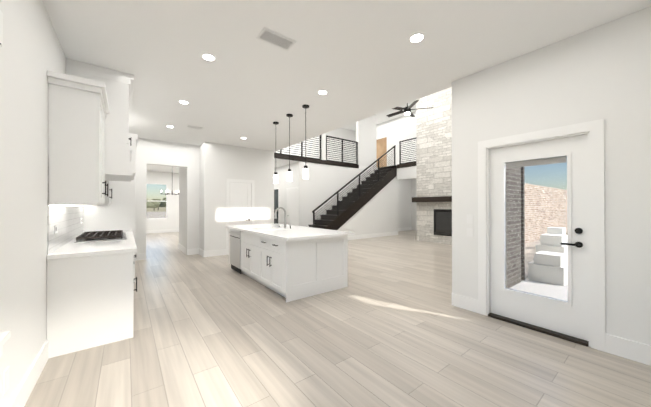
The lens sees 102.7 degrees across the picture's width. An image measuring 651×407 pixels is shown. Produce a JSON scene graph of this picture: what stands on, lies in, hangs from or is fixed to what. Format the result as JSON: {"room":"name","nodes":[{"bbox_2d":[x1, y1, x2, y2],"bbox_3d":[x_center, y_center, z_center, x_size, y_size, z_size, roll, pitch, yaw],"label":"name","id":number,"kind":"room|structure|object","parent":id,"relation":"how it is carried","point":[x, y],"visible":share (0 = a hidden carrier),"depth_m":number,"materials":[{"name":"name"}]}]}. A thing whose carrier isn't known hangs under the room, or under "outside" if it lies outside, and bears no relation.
{"room":"kitchen","nodes":[
{"label":"kitchen","id":0,"kind":"room"},
{"bbox_2d":[0,0,65,406],"bbox_3d":[-5.141,-0.146,5.662,0.150,3.100,16.350,0,0,-37],"label":"wall","id":1,"kind":"structure","parent":0,"point":[31,52],"depth_m":1.81,"materials":[{"name":"paint"}]},
{"bbox_2d":[0,10,2,45],"bbox_3d":[-1.238,-0.950,0.632,0.110,0.225,1.989,0,0,-37],"label":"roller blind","id":2,"kind":"object","parent":1,"relation":"attached to","point":[1,28],"visible":1,"depth_m":1.43,"materials":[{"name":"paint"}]},
{"bbox_2d":[0,331,10,356],"bbox_3d":[-1.215,0.781,0.634,0.105,0.120,2.100,0,0,-37],"label":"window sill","id":3,"kind":"structure","parent":1,"relation":"attached to","point":[5,336],"depth_m":1.45,"materials":[{"name":"paint"}]},
{"bbox_2d":[47,163,83,254],"bbox_3d":[-3.254,0.026,3.328,0.008,0.870,2.450,0,0,-37],"label":"tile backsplash","id":4,"kind":"structure","parent":1,"relation":"attached to","point":[66,220],"depth_m":2.88,"materials":[{"name":"white tile"}]},
{"bbox_2d":[54,225,57,233],"bbox_3d":[-2.686,0.247,2.596,0.006,0.080,0.120,0,0,-37],"label":"outlet","id":5,"kind":"object","parent":4,"relation":"attached to","point":[55,229],"depth_m":2.57,"materials":[{"name":"white plastic"}]},
{"bbox_2d":[47,70,108,205],"bbox_3d":[-2.595,-0.589,2.789,0.393,1.206,0.908,0,0,-37],"label":"upper cabinet","id":6,"kind":"object","parent":1,"relation":"attached to","point":[78,108],"visible":1,"depth_m":2.47,"materials":[{"name":"paint"}]},
{"bbox_2d":[66,58,134,181],"bbox_3d":[-3.101,-1.041,3.671,0.658,1.328,1.098,0,0,-37],"label":"range hood","id":7,"kind":"object","parent":1,"relation":"attached to","point":[119,85],"visible":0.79,"depth_m":3.31,"materials":[{"name":"paint"}]},
{"bbox_2d":[103,181,111,204],"bbox_3d":[-3.693,-0.581,4.224,0.393,1.206,0.498,0,0,-37],"label":"upper cabinet","id":8,"kind":"object","parent":1,"relation":"attached to","point":[108,198],"visible":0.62,"depth_m":4.12,"materials":[{"name":"paint"}]},
{"bbox_2d":[146,171,178,229],"bbox_3d":[-8.312,-0.102,13.437,4.270,3.100,0.150,0,0,-37],"label":"wall","id":9,"kind":"structure","parent":0,"point":[171,180],"depth_m":13.50,"materials":[{"name":"paint"}]},
{"bbox_2d":[146,183,167,218],"bbox_3d":[-8.771,-0.169,13.091,1.420,1.810,0.060,0,0,-37],"label":"room window","id":10,"kind":"structure","parent":9,"relation":"in","point":[166,201],"depth_m":13.31,"materials":[{"name":"glass"}]},
{"bbox_2d":[135,138,199,254],"bbox_3d":[-4.537,-0.139,6.830,2.230,3.100,0.150,0,0,-37],"label":"wall","id":11,"kind":"structure","parent":0,"point":[161,153],"depth_m":7.00,"materials":[{"name":"paint"}]},
{"bbox_2d":[179,142,273,250],"bbox_3d":[-3.176,-0.131,8.310,2.350,3.100,2.035,0,0,-37],"label":"wall block","id":12,"kind":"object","parent":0,"point":[220,164],"visible":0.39,"depth_m":7.38,"materials":[{"name":"paint"}]},
{"bbox_2d":[230,182,250,225],"bbox_3d":[-2.447,0.389,7.544,0.620,2.028,0.062,0,0,-37],"label":"pantry door","id":13,"kind":"structure","parent":12,"relation":"attached to","point":[240,203],"depth_m":7.56,"materials":[{"name":"paint"}]},
{"bbox_2d":[226,179,254,254],"bbox_3d":[-2.459,0.344,7.561,0.824,2.142,0.020,0,0,-37],"label":"door frame","id":14,"kind":"structure","parent":12,"relation":"attached to","point":[228,181],"depth_m":7.36,"materials":[{"name":"paint"}]},
{"bbox_2d":[274,162,296,223],"bbox_3d":[-2.037,-0.126,11.724,0.150,3.130,3.199,0,0,-37],"label":"wall","id":15,"kind":"structure","parent":0,"point":[283,184],"depth_m":11.32,"materials":[{"name":"paint"}]},
{"bbox_2d":[274,188,278,223],"bbox_3d":[-2.237,0.099,11.846,0.016,1.680,0.520,0,0,-37],"label":"window","id":16,"kind":"structure","parent":15,"relation":"in","point":[276,198],"depth_m":11.81,"materials":[{"name":"glass"}]},
{"bbox_2d":[288,189,296,225],"bbox_3d":[-1.367,0.407,10.672,0.060,2.028,0.780,0,0,-37],"label":"closet door","id":17,"kind":"structure","parent":15,"relation":"in","point":[292,207],"depth_m":10.70,"materials":[{"name":"paint"}]},
{"bbox_2d":[286,187,298,225],"bbox_3d":[-1.351,0.363,10.684,0.020,2.140,0.980,0,0,-37],"label":"door frame","id":18,"kind":"structure","parent":15,"relation":"attached to","point":[291,188],"depth_m":10.36,"materials":[{"name":"paint"}]},
{"bbox_2d":[275,128,354,162],"bbox_3d":[-0.785,-1.644,14.801,9.330,6.200,0.150,0,0,-37],"label":"wall","id":19,"kind":"structure","parent":0,"point":[343,133],"depth_m":15.74,"materials":[{"name":"paint"}]},
{"bbox_2d":[24,230,650,406],"bbox_3d":[0.258,1.478,9.788,13.750,0.100,16.350,0,0,-37],"label":"floor","id":20,"kind":"structure","parent":0,"point":[390,325],"depth_m":2.46,"materials":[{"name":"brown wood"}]},
{"bbox_2d":[46,251,133,358],"bbox_3d":[-2.513,0.943,2.869,0.628,0.890,0.866,0,0,-37],"label":"base cabinet","id":21,"kind":"object","parent":20,"relation":"on","point":[90,294],"depth_m":2.51,"materials":[{"name":"paint"}]},
{"bbox_2d":[47,231,136,258],"bbox_3d":[-2.986,0.482,3.508,0.652,0.040,2.485,0,0,-37],"label":"countertop","id":22,"kind":"structure","parent":21,"relation":"on","point":[78,250],"depth_m":2.71,"materials":[{"name":"white stone"}]},
{"bbox_2d":[74,230,125,242],"bbox_3d":[-3.104,0.432,3.648,0.500,0.059,0.920,0,0,-37],"label":"gas cooktop","id":23,"kind":"object","parent":22,"relation":"in","point":[91,236],"visible":1,"depth_m":3.41,"materials":[{"name":"metal"}]},
{"bbox_2d":[84,133,137,281],"bbox_3d":[-4.062,0.060,4.978,0.728,2.680,1.147,0,0,-37],"label":"wall","id":24,"kind":"structure","parent":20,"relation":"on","point":[118,213],"depth_m":4.58,"materials":[{"name":"paint"}]},
{"bbox_2d":[225,227,347,301],"bbox_3d":[-0.905,0.956,5.082,1.250,0.890,2.612,0,0,-37],"label":"kitchen island","id":25,"kind":"object","parent":20,"relation":"on","point":[294,262],"depth_m":4.13,"materials":[{"name":"paint"}]},
{"bbox_2d":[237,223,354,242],"bbox_3d":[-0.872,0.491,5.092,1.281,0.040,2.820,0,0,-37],"label":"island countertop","id":26,"kind":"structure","parent":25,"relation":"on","point":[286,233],"depth_m":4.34,"materials":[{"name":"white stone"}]},
{"bbox_2d":[275,207,290,228],"bbox_3d":[-0.907,0.260,5.221,0.258,0.421,0.492,0,0,-37],"label":"island faucet","id":27,"kind":"object","parent":26,"relation":"on","point":[284,222],"visible":1,"depth_m":5.24,"materials":[{"name":"silver metal"}]},
{"bbox_2d":[309,145,396,229],"bbox_3d":[1.087,-0.677,11.208,4.840,4.226,1.118,0,0,-37],"label":"staircase","id":28,"kind":"structure","parent":20,"relation":"on","point":[348,206],"depth_m":10.86,"materials":[{"name":"brown wood"}]},
{"bbox_2d":[274,158,416,179],"bbox_3d":[1.131,-1.508,12.332,9.290,0.700,6.100,0,0,-37],"label":"floor","id":29,"kind":"structure","parent":0,"point":[407,173],"depth_m":11.69,"materials":[{"name":"paint"}]},
{"bbox_2d":[274,135,320,159],"bbox_3d":[-1.289,-2.428,10.168,2.770,1.074,0.060,0,0,-37],"label":"rail","id":30,"kind":"object","parent":29,"relation":"on","point":[302,148],"visible":0.29,"depth_m":10.50,"materials":[{"name":"black metal"}]},
{"bbox_2d":[274,153,358,167],"bbox_3d":[-0.402,-1.794,10.765,4.950,0.175,0.024,0,0,-37],"label":"trim","id":31,"kind":"structure","parent":29,"relation":"attached to","point":[301,159],"depth_m":10.71,"materials":[{"name":"brown wood"}]},
{"bbox_2d":[319,133,325,159],"bbox_3d":[-0.125,-3.315,11.128,0.200,2.900,0.199,0,0,-37],"label":"post","id":32,"kind":"object","parent":29,"relation":"on","point":[323,146],"depth_m":11.04,"materials":[{"name":"paint"}]},
{"bbox_2d":[326,135,357,164],"bbox_3d":[0.755,-2.419,11.734,1.900,1.074,0.060,0,0,-37],"label":"rail","id":33,"kind":"object","parent":29,"relation":"on","point":[356,151],"visible":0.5,"depth_m":11.71,"materials":[{"name":"black metal"}]},
{"bbox_2d":[397,162,415,167],"bbox_3d":[3.860,-1.790,11.620,0.024,0.175,1.630,0,0,-37],"label":"trim","id":34,"kind":"structure","parent":29,"relation":"attached to","point":[412,163],"depth_m":11.83,"materials":[{"name":"brown wood"}]},
{"bbox_2d":[399,138,415,163],"bbox_3d":[3.916,-2.420,11.636,0.060,1.074,1.460,0,0,-37],"label":"rail","id":35,"kind":"object","parent":29,"relation":"on","point":[400,152],"visible":0.6,"depth_m":11.95,"materials":[{"name":"black metal"}]},
{"bbox_2d":[42,0,650,172],"bbox_3d":[-3.430,-1.838,6.982,4.460,0.300,16.350,0,0,-37],"label":"ceiling","id":36,"kind":"structure","parent":0,"point":[358,60],"depth_m":2.91,"materials":[{"name":"paint"}]},
{"bbox_2d":[178,100,188,103],"bbox_3d":[-2.358,-1.699,4.332,0.170,0.008,0.170,0,0,-37],"label":"recessed light","id":37,"kind":"object","parent":36,"relation":"in","point":[183,102],"visible":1,"depth_m":4.33,"materials":[{"name":"paint"}]},
{"bbox_2d":[187,125,202,129],"bbox_3d":[-2.860,-1.690,5.711,0.300,0.010,0.160,0,0,-37],"label":"ceiling vent","id":38,"kind":"object","parent":36,"relation":"in","point":[195,127],"visible":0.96,"depth_m":5.70,"materials":[{"name":"white metal"}]},
{"bbox_2d":[201,53,216,61],"bbox_3d":[-1.355,-1.706,3.022,0.170,0.008,0.170,0,0,-37],"label":"recessed light","id":39,"kind":"object","parent":36,"relation":"in","point":[208,57],"visible":1,"depth_m":3.02,"materials":[{"name":"paint"}]},
{"bbox_2d":[273,122,278,183],"bbox_3d":[-1.027,-1.067,5.386,0.120,1.260,0.120,0,0,-37],"label":"pendant light","id":40,"kind":"object","parent":36,"relation":"hanging from","point":[275,173],"visible":1,"depth_m":5.35,"materials":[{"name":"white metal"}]},
{"bbox_2d":[256,27,296,50],"bbox_3d":[-0.506,-1.707,2.703,0.360,0.010,0.200,0,0,-37],"label":"ceiling vent","id":41,"kind":"object","parent":36,"relation":"in","point":[271,37],"visible":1,"depth_m":2.69,"materials":[{"name":"white metal"}]},
{"bbox_2d":[286,114,292,180],"bbox_3d":[-0.680,-1.070,4.933,0.120,1.260,0.120,0,0,-37],"label":"pendant light","id":42,"kind":"object","parent":36,"relation":"hanging from","point":[289,175],"visible":1,"depth_m":4.91,"materials":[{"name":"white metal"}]},
{"bbox_2d":[302,104,308,178],"bbox_3d":[-0.340,-1.072,4.489,0.120,1.260,0.120,0,0,-37],"label":"pendant light","id":43,"kind":"object","parent":36,"relation":"hanging from","point":[305,168],"visible":1,"depth_m":4.46,"materials":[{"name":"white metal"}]},
{"bbox_2d":[317,90,327,94],"bbox_3d":[-0.041,-1.701,3.953,0.170,0.008,0.170,0,0,-37],"label":"recessed light","id":44,"kind":"object","parent":36,"relation":"in","point":[322,92],"visible":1,"depth_m":3.95,"materials":[{"name":"paint"}]},
{"bbox_2d":[408,32,425,42],"bbox_3d":[0.938,-1.708,2.675,0.170,0.008,0.170,0,0,-37],"label":"recessed light","id":45,"kind":"object","parent":36,"relation":"in","point":[418,37],"visible":1,"depth_m":2.66,"materials":[{"name":"paint"}]},
{"bbox_2d":[297,162,410,227],"bbox_3d":[1.939,-0.121,12.659,7.600,3.130,0.150,0,0,-37],"label":"wall","id":46,"kind":"structure","parent":0,"point":[321,184],"depth_m":11.14,"materials":[{"name":"paint"}]},
{"bbox_2d":[356,115,375,166],"bbox_3d":[2.002,-3.306,12.726,1.240,2.900,0.150,0,0,-37],"label":"wall column","id":47,"kind":"structure","parent":0,"point":[366,134],"depth_m":12.62,"materials":[{"name":"paint"}]},
{"bbox_2d":[338,176,397,235],"bbox_3d":[1.628,-0.129,11.029,4.475,3.128,0.100,0,0,-37],"label":"wall","id":48,"kind":"structure","parent":0,"point":[380,213],"depth_m":11.55,"materials":[{"name":"paint"}]},
{"bbox_2d":[341,100,415,130],"bbox_3d":[2.361,-4.868,10.622,9.440,0.200,10.640,0,0,-37],"label":"ceiling","id":49,"kind":"structure","parent":0,"point":[381,117],"depth_m":14.05,"materials":[{"name":"paint"}]},
{"bbox_2d":[386,100,432,116],"bbox_3d":[2.422,-3.743,7.846,1.410,2.080,1.356,0,0,-37],"label":"ceiling fan","id":50,"kind":"object","parent":49,"relation":"hanging from","point":[407,110],"visible":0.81,"depth_m":7.74,"materials":[{"name":"black metal"}]},
{"bbox_2d":[355,112,415,165],"bbox_3d":[3.846,-3.296,14.421,0.150,2.900,6.099,0,0,-37],"label":"wall","id":51,"kind":"structure","parent":0,"point":[398,129],"depth_m":14.10,"materials":[{"name":"paint"}]},
{"bbox_2d":[376,135,387,167],"bbox_3d":[3.241,-2.873,15.051,0.039,2.050,0.930,0,0,-37],"label":"wood door","id":52,"kind":"structure","parent":51,"relation":"in","point":[381,146],"depth_m":14.99,"materials":[{"name":"wood"}]},
{"bbox_2d":[411,178,416,230],"bbox_3d":[5.778,-0.115,13.773,0.150,3.130,2.748,0,0,-37],"label":"wall","id":53,"kind":"structure","parent":0,"point":[414,205],"depth_m":14.66,"materials":[{"name":"paint"}]},
{"bbox_2d":[412,87,451,244],"bbox_3d":[4.579,-1.675,9.261,0.650,6.199,3.030,0,0,-37],"label":"fireplace","id":54,"kind":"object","parent":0,"point":[433,199],"depth_m":9.70,"materials":[{"name":"stone"}]},
{"bbox_2d":[452,6,650,344],"bbox_3d":[2.534,-0.162,2.729,0.150,3.100,2.360,0,0,-37],"label":"wall","id":55,"kind":"structure","parent":0,"point":[602,71],"depth_m":2.49,"materials":[{"name":"paint"}]},
{"bbox_2d":[7,227,650,406],"bbox_3d":[0.258,1.343,9.788,13.450,0.170,16.049,0,0,-37],"label":"baseboard","id":56,"kind":"structure","parent":55,"relation":"attached to","point":[629,349],"depth_m":2.35,"materials":[{"name":"paint"}]},
{"bbox_2d":[467,214,472,223],"bbox_3d":[1.901,0.192,3.426,0.005,0.120,0.080,0,0,-37],"label":"switch plate","id":57,"kind":"object","parent":55,"relation":"attached to","point":[469,217],"depth_m":3.43,"materials":[{"name":"white plastic"}]},
{"bbox_2d":[506,162,524,287],"bbox_3d":[2.526,-0.202,4.632,2.149,3.200,1.090,0,0,-37],"label":"cladding","id":58,"kind":"object","parent":55,"relation":"attached to","point":[509,217],"depth_m":4.54,"materials":[{"name":"grey brick"}]},
{"bbox_2d":[490,135,588,340],"bbox_3d":[2.342,0.331,2.932,0.105,2.055,0.880,0,0,-37],"label":"patio door","id":59,"kind":"structure","parent":55,"relation":"in","point":[569,317],"depth_m":2.85,"materials":[{"name":"paint"},{"name":"glass"},{"name":"black metal"}]},
{"bbox_2d":[478,119,604,351],"bbox_3d":[2.356,0.291,2.943,0.170,2.195,1.110,0,0,-37],"label":"door frame","id":60,"kind":"structure","parent":55,"relation":"attached to","point":[593,131],"depth_m":2.55,"materials":[{"name":"paint"}]},
{"label":"outside","id":61,"kind":"structure","parent":0,"visible":0},
{"bbox_2d":[146,212,566,240],"bbox_3d":[-0.097,1.576,-0.152,160.000,0.190,160.000,0,0,-37],"label":"ground","id":62,"kind":"structure","parent":61,"point":[162,215],"depth_m":45.15,"materials":[{"name":"white concrete"}]},
{"bbox_2d":[146,198,165,209],"bbox_3d":[-40.233,-0.436,38.986,28.948,4.258,122.577,0,0,-16],"label":"trees","id":63,"kind":"object","parent":62,"relation":"on","point":[156,204],"depth_m":81.94,"materials":[{"name":"green plant"}]},
{"bbox_2d":[525,184,566,243],"bbox_3d":[10.037,0.339,11.868,8.300,2.200,0.450,0,0,-37],"label":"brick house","id":64,"kind":"structure","parent":62,"relation":"on","point":[540,218],"depth_m":10.70,"materials":[{"name":"beige brick"}]},
{"bbox_2d":[528,249,567,285],"bbox_3d":[4.188,1.206,4.862,0.600,0.597,0.500,0,0,-37],"label":"stone block","id":65,"kind":"object","parent":62,"relation":"on","point":[551,270],"depth_m":4.69,"materials":[{"name":"white stone"}]},
{"bbox_2d":[535,233,567,251],"bbox_3d":[5.223,1.103,5.979,0.600,0.817,0.500,0,0,-37],"label":"stone block","id":66,"kind":"object","parent":62,"relation":"on","point":[552,236],"depth_m":5.82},
{"bbox_2d":[547,227,565,233],"bbox_3d":[7.281,1.124,8.225,0.600,0.798,0.500,0,0,-37],"label":"stone block","id":67,"kind":"object","parent":62,"relation":"on","point":[549,230],"depth_m":8.08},
{"bbox_2d":[509,277,567,300],"bbox_3d":[5.717,1.450,3.489,5.840,0.095,4.710,0,0,-37],"label":"patio slab","id":68,"kind":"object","parent":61,"point":[535,287],"depth_m":4.36,"materials":[{"name":"concrete"}]}
]}

